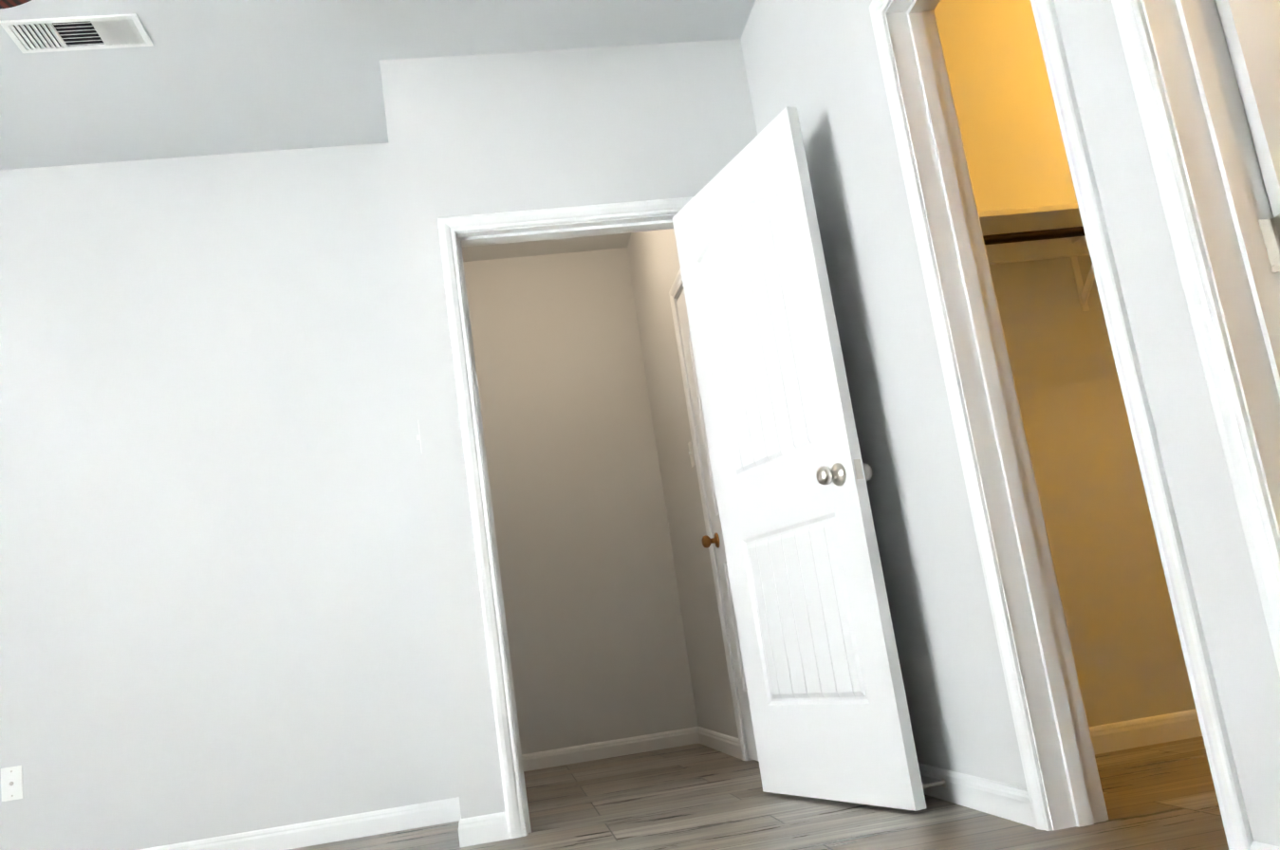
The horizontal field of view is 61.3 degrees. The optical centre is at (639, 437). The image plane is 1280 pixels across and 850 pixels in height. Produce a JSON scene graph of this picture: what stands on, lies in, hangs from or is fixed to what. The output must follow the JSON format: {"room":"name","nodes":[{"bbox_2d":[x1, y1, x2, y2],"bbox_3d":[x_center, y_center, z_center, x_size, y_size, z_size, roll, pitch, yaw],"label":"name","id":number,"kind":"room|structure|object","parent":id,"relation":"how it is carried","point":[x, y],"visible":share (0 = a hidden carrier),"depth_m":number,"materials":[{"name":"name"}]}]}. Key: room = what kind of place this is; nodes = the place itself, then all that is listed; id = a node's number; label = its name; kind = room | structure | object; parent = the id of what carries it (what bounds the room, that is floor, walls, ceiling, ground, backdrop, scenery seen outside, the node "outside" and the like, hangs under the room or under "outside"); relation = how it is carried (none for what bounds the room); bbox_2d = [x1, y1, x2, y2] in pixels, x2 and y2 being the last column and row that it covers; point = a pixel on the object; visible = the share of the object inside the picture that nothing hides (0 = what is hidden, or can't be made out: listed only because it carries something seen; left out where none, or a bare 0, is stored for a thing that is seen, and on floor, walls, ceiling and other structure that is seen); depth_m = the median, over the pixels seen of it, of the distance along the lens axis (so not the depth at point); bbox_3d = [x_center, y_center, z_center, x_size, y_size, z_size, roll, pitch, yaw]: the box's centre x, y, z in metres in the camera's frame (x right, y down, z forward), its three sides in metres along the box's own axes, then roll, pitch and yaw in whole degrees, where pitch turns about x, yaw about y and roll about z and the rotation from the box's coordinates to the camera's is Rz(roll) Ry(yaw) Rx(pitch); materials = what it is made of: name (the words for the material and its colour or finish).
{"room":"empty bedroom","nodes":[
{"label":"empty bedroom","id":0,"kind":"room"},
{"bbox_2d":[0,142,458,849],"bbox_3d":[-2.670,0.315,4.057,3.731,2.740,0.130,-7,-11,-9],"label":"wall","id":1,"kind":"structure","parent":0,"point":[218,607],"depth_m":4.14,"materials":[{"name":"white paint"}]},
{"bbox_2d":[0,765,23,801],"bbox_3d":[-2.240,1.232,3.846,0.070,0.115,0.014,-7,-11,-9],"label":"outlet","id":2,"kind":"object","parent":1,"relation":"attached to","point":[11,783],"visible":1,"depth_m":3.85,"materials":[{"name":"white plastic"}]},
{"bbox_2d":[139,797,454,849],"bbox_3d":[-2.394,1.583,3.753,3.570,0.083,0.013,-7,-11,-9],"label":"baseboard","id":3,"kind":"structure","parent":1,"relation":"attached to","point":[435,812],"depth_m":3.95,"materials":[{"name":"white wood"}]},
{"bbox_2d":[0,0,755,261],"bbox_3d":[-0.535,-1.654,3.038,8.400,0.100,6.400,-7,-11,-9],"label":"ceiling","id":4,"kind":"structure","parent":0,"point":[208,77],"depth_m":3.90,"materials":[{"name":"white paint"}]},
{"bbox_2d":[0,0,31,8],"bbox_3d":[-1.669,-1.200,2.284,1.248,0.740,1.261,-7,-11,-9],"label":"fan","id":5,"kind":"object","parent":4,"relation":"hanging from","point":[6,4],"visible":1,"depth_m":2.91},
{"bbox_2d":[0,13,152,53],"bbox_3d":[-1.829,-1.316,3.518,0.410,0.012,0.176,-7,-11,-9],"label":"ceiling vent","id":6,"kind":"object","parent":4,"relation":"in","point":[73,33],"visible":1,"depth_m":3.51,"materials":[{"name":"white metal"}]},
{"bbox_2d":[379,57,501,818],"bbox_3d":[-0.821,0.165,4.688,0.130,2.740,2.080,-7,-11,-9],"label":"wall","id":7,"kind":"structure","parent":0,"point":[470,713],"depth_m":3.66,"materials":[{"name":"white paint"}]},
{"bbox_2d":[450,797,484,847],"bbox_3d":[-0.593,1.311,3.713,0.043,0.083,0.623,-7,-11,-9],"label":"baseboard","id":8,"kind":"structure","parent":7,"relation":"attached to","point":[469,828],"depth_m":3.42,"materials":[{"name":"white wood"}]},
{"bbox_2d":[496,811,508,840],"bbox_3d":[-0.570,1.461,4.515,0.013,0.083,1.950,-7,-11,-9],"label":"baseboard","id":9,"kind":"structure","parent":7,"relation":"attached to","point":[501,819],"depth_m":3.43,"materials":[{"name":"white wood"}]},
{"bbox_2d":[463,247,698,754],"bbox_3d":[-0.393,0.325,5.850,1.290,2.740,0.130,-7,-11,-9],"label":"wall","id":10,"kind":"structure","parent":0,"point":[597,641],"depth_m":5.79,"materials":[{"name":"white paint"}]},
{"bbox_2d":[521,727,697,771],"bbox_3d":[-0.195,1.601,5.533,0.990,0.083,0.013,-7,-11,-9],"label":"baseboard","id":11,"kind":"structure","parent":10,"relation":"attached to","point":[640,744],"depth_m":5.53,"materials":[{"name":"white wood"}]},
{"bbox_2d":[415,38,757,812],"bbox_3d":[0.033,-0.120,3.856,1.356,2.740,0.130,-7,-11,-9],"label":"wall","id":12,"kind":"structure","parent":0,"point":[556,128],"depth_m":3.97,"materials":[{"name":"white paint"}]},
{"bbox_2d":[437,196,752,838],"bbox_3d":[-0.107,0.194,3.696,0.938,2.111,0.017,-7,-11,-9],"label":"door frame","id":13,"kind":"structure","parent":12,"relation":"attached to","point":[448,227],"depth_m":3.73,"materials":[{"name":"white wood"}]},
{"bbox_2d":[672,106,926,811],"bbox_3d":[0.436,0.089,3.397,0.173,2.024,0.820,-3,-12,-25],"label":"entry door","id":14,"kind":"structure","parent":12,"relation":"in","point":[826,695],"depth_m":3.30,"materials":[{"name":"white wood"}]},
{"bbox_2d":[627,228,738,738],"bbox_3d":[0.309,0.045,4.929,0.130,2.740,1.950,-7,-11,-9],"label":"wall","id":15,"kind":"structure","parent":0,"point":[654,261],"depth_m":5.32,"materials":[{"name":"white paint"}]},
{"bbox_2d":[676,289,758,760],"bbox_3d":[0.369,0.298,4.436,0.173,2.024,0.616,-7,-11,-9],"label":"hall door","id":16,"kind":"structure","parent":15,"relation":"in","point":[716,540],"depth_m":4.63,"materials":[{"name":"white wood"}]},
{"bbox_2d":[693,726,742,760],"bbox_3d":[0.371,1.438,5.114,0.013,0.083,1.038,-7,-11,-9],"label":"baseboard","id":17,"kind":"structure","parent":15,"relation":"attached to","point":[729,745],"depth_m":5.09,"materials":[{"name":"white wood"}]},
{"bbox_2d":[288,736,1228,849],"bbox_3d":[-0.132,1.097,2.511,8.400,0.080,6.400,-7,-11,-9],"label":"floor","id":18,"kind":"structure","parent":0,"point":[1160,796],"depth_m":3.10,"materials":[{"name":"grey wood"}]},
{"bbox_2d":[740,0,1279,847],"bbox_3d":[0.896,-0.608,1.971,0.130,2.740,3.950,-7,-11,-9],"label":"wall","id":19,"kind":"structure","parent":0,"point":[816,63],"depth_m":2.82,"materials":[{"name":"white paint"}]},
{"bbox_2d":[918,763,1035,827],"bbox_3d":[0.837,0.977,3.064,0.013,0.083,1.165,-7,-11,-9],"label":"baseboard","id":20,"kind":"structure","parent":19,"relation":"attached to","point":[1004,800],"depth_m":2.76,"materials":[{"name":"white wood"}]},
{"bbox_2d":[922,778,946,789],"bbox_3d":[0.806,0.956,2.974,0.070,0.024,0.024,-7,-11,-9],"label":"doorstop","id":21,"kind":"object","parent":20,"relation":"attached to","point":[941,783],"visible":0.75,"depth_m":2.97,"materials":[{"name":"silver metal"}]},
{"bbox_2d":[884,0,1106,831],"bbox_3d":[0.888,-0.192,2.329,0.130,2.068,0.668,-7,-11,-9],"label":"trim","id":22,"kind":"structure","parent":19,"relation":"attached to","point":[1071,788],"depth_m":2.61,"materials":[{"name":"white wood"}]},
{"bbox_2d":[869,0,1253,849],"bbox_3d":[0.814,-0.205,2.322,0.017,2.111,0.754,-7,-11,-9],"label":"door frame","id":23,"kind":"structure","parent":19,"relation":"attached to","point":[1208,706],"depth_m":2.03,"materials":[{"name":"white wood"}]},
{"bbox_2d":[1111,0,1279,675],"bbox_3d":[0.932,-0.394,1.426,0.017,2.111,0.742,-7,-11,-9],"label":"door frame","id":24,"kind":"structure","parent":19,"relation":"attached to","point":[1217,361],"depth_m":1.73,"materials":[{"name":"white wood"}]},
{"bbox_2d":[1141,0,1279,541],"bbox_3d":[1.007,-0.381,1.433,0.130,2.068,0.656,-7,-11,-9],"label":"trim","id":25,"kind":"structure","parent":19,"relation":"attached to","point":[1230,199],"depth_m":1.74,"materials":[{"name":"white wood"}]},
{"bbox_2d":[1214,0,1279,253],"bbox_3d":[1.330,-0.364,1.717,0.624,2.024,0.173,-9,-11,1],"label":"bathroom door","id":26,"kind":"structure","parent":19,"relation":"in","point":[1252,30],"depth_m":1.76,"materials":[{"name":"white wood"}]},
{"bbox_2d":[934,0,1195,726],"bbox_3d":[2.022,-0.412,3.851,2.614,2.740,0.130,-7,-11,-9],"label":"wall","id":27,"kind":"structure","parent":0,"point":[1128,656],"depth_m":3.65,"materials":[{"name":"white paint"}]},
{"bbox_2d":[1088,708,1202,754],"bbox_3d":[2.157,0.872,3.524,2.484,0.083,0.013,-7,-11,-9],"label":"baseboard","id":28,"kind":"structure","parent":27,"relation":"attached to","point":[1180,725],"depth_m":3.43,"materials":[{"name":"white wood"}]},
{"bbox_3d":[3.353,-0.734,3.192,0.130,2.740,1.880,-7,-11,-9],"label":"wall","id":29,"kind":"structure","parent":0,"visible":0},
{"bbox_2d":[978,203,1094,311],"bbox_3d":[1.646,-0.616,3.622,1.848,0.278,0.300,-7,-11,-9],"label":"closet shelving","id":30,"kind":"object","parent":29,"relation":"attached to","point":[1023,234],"visible":0.29,"depth_m":3.40,"materials":[{"name":"white wood"}]}
]}

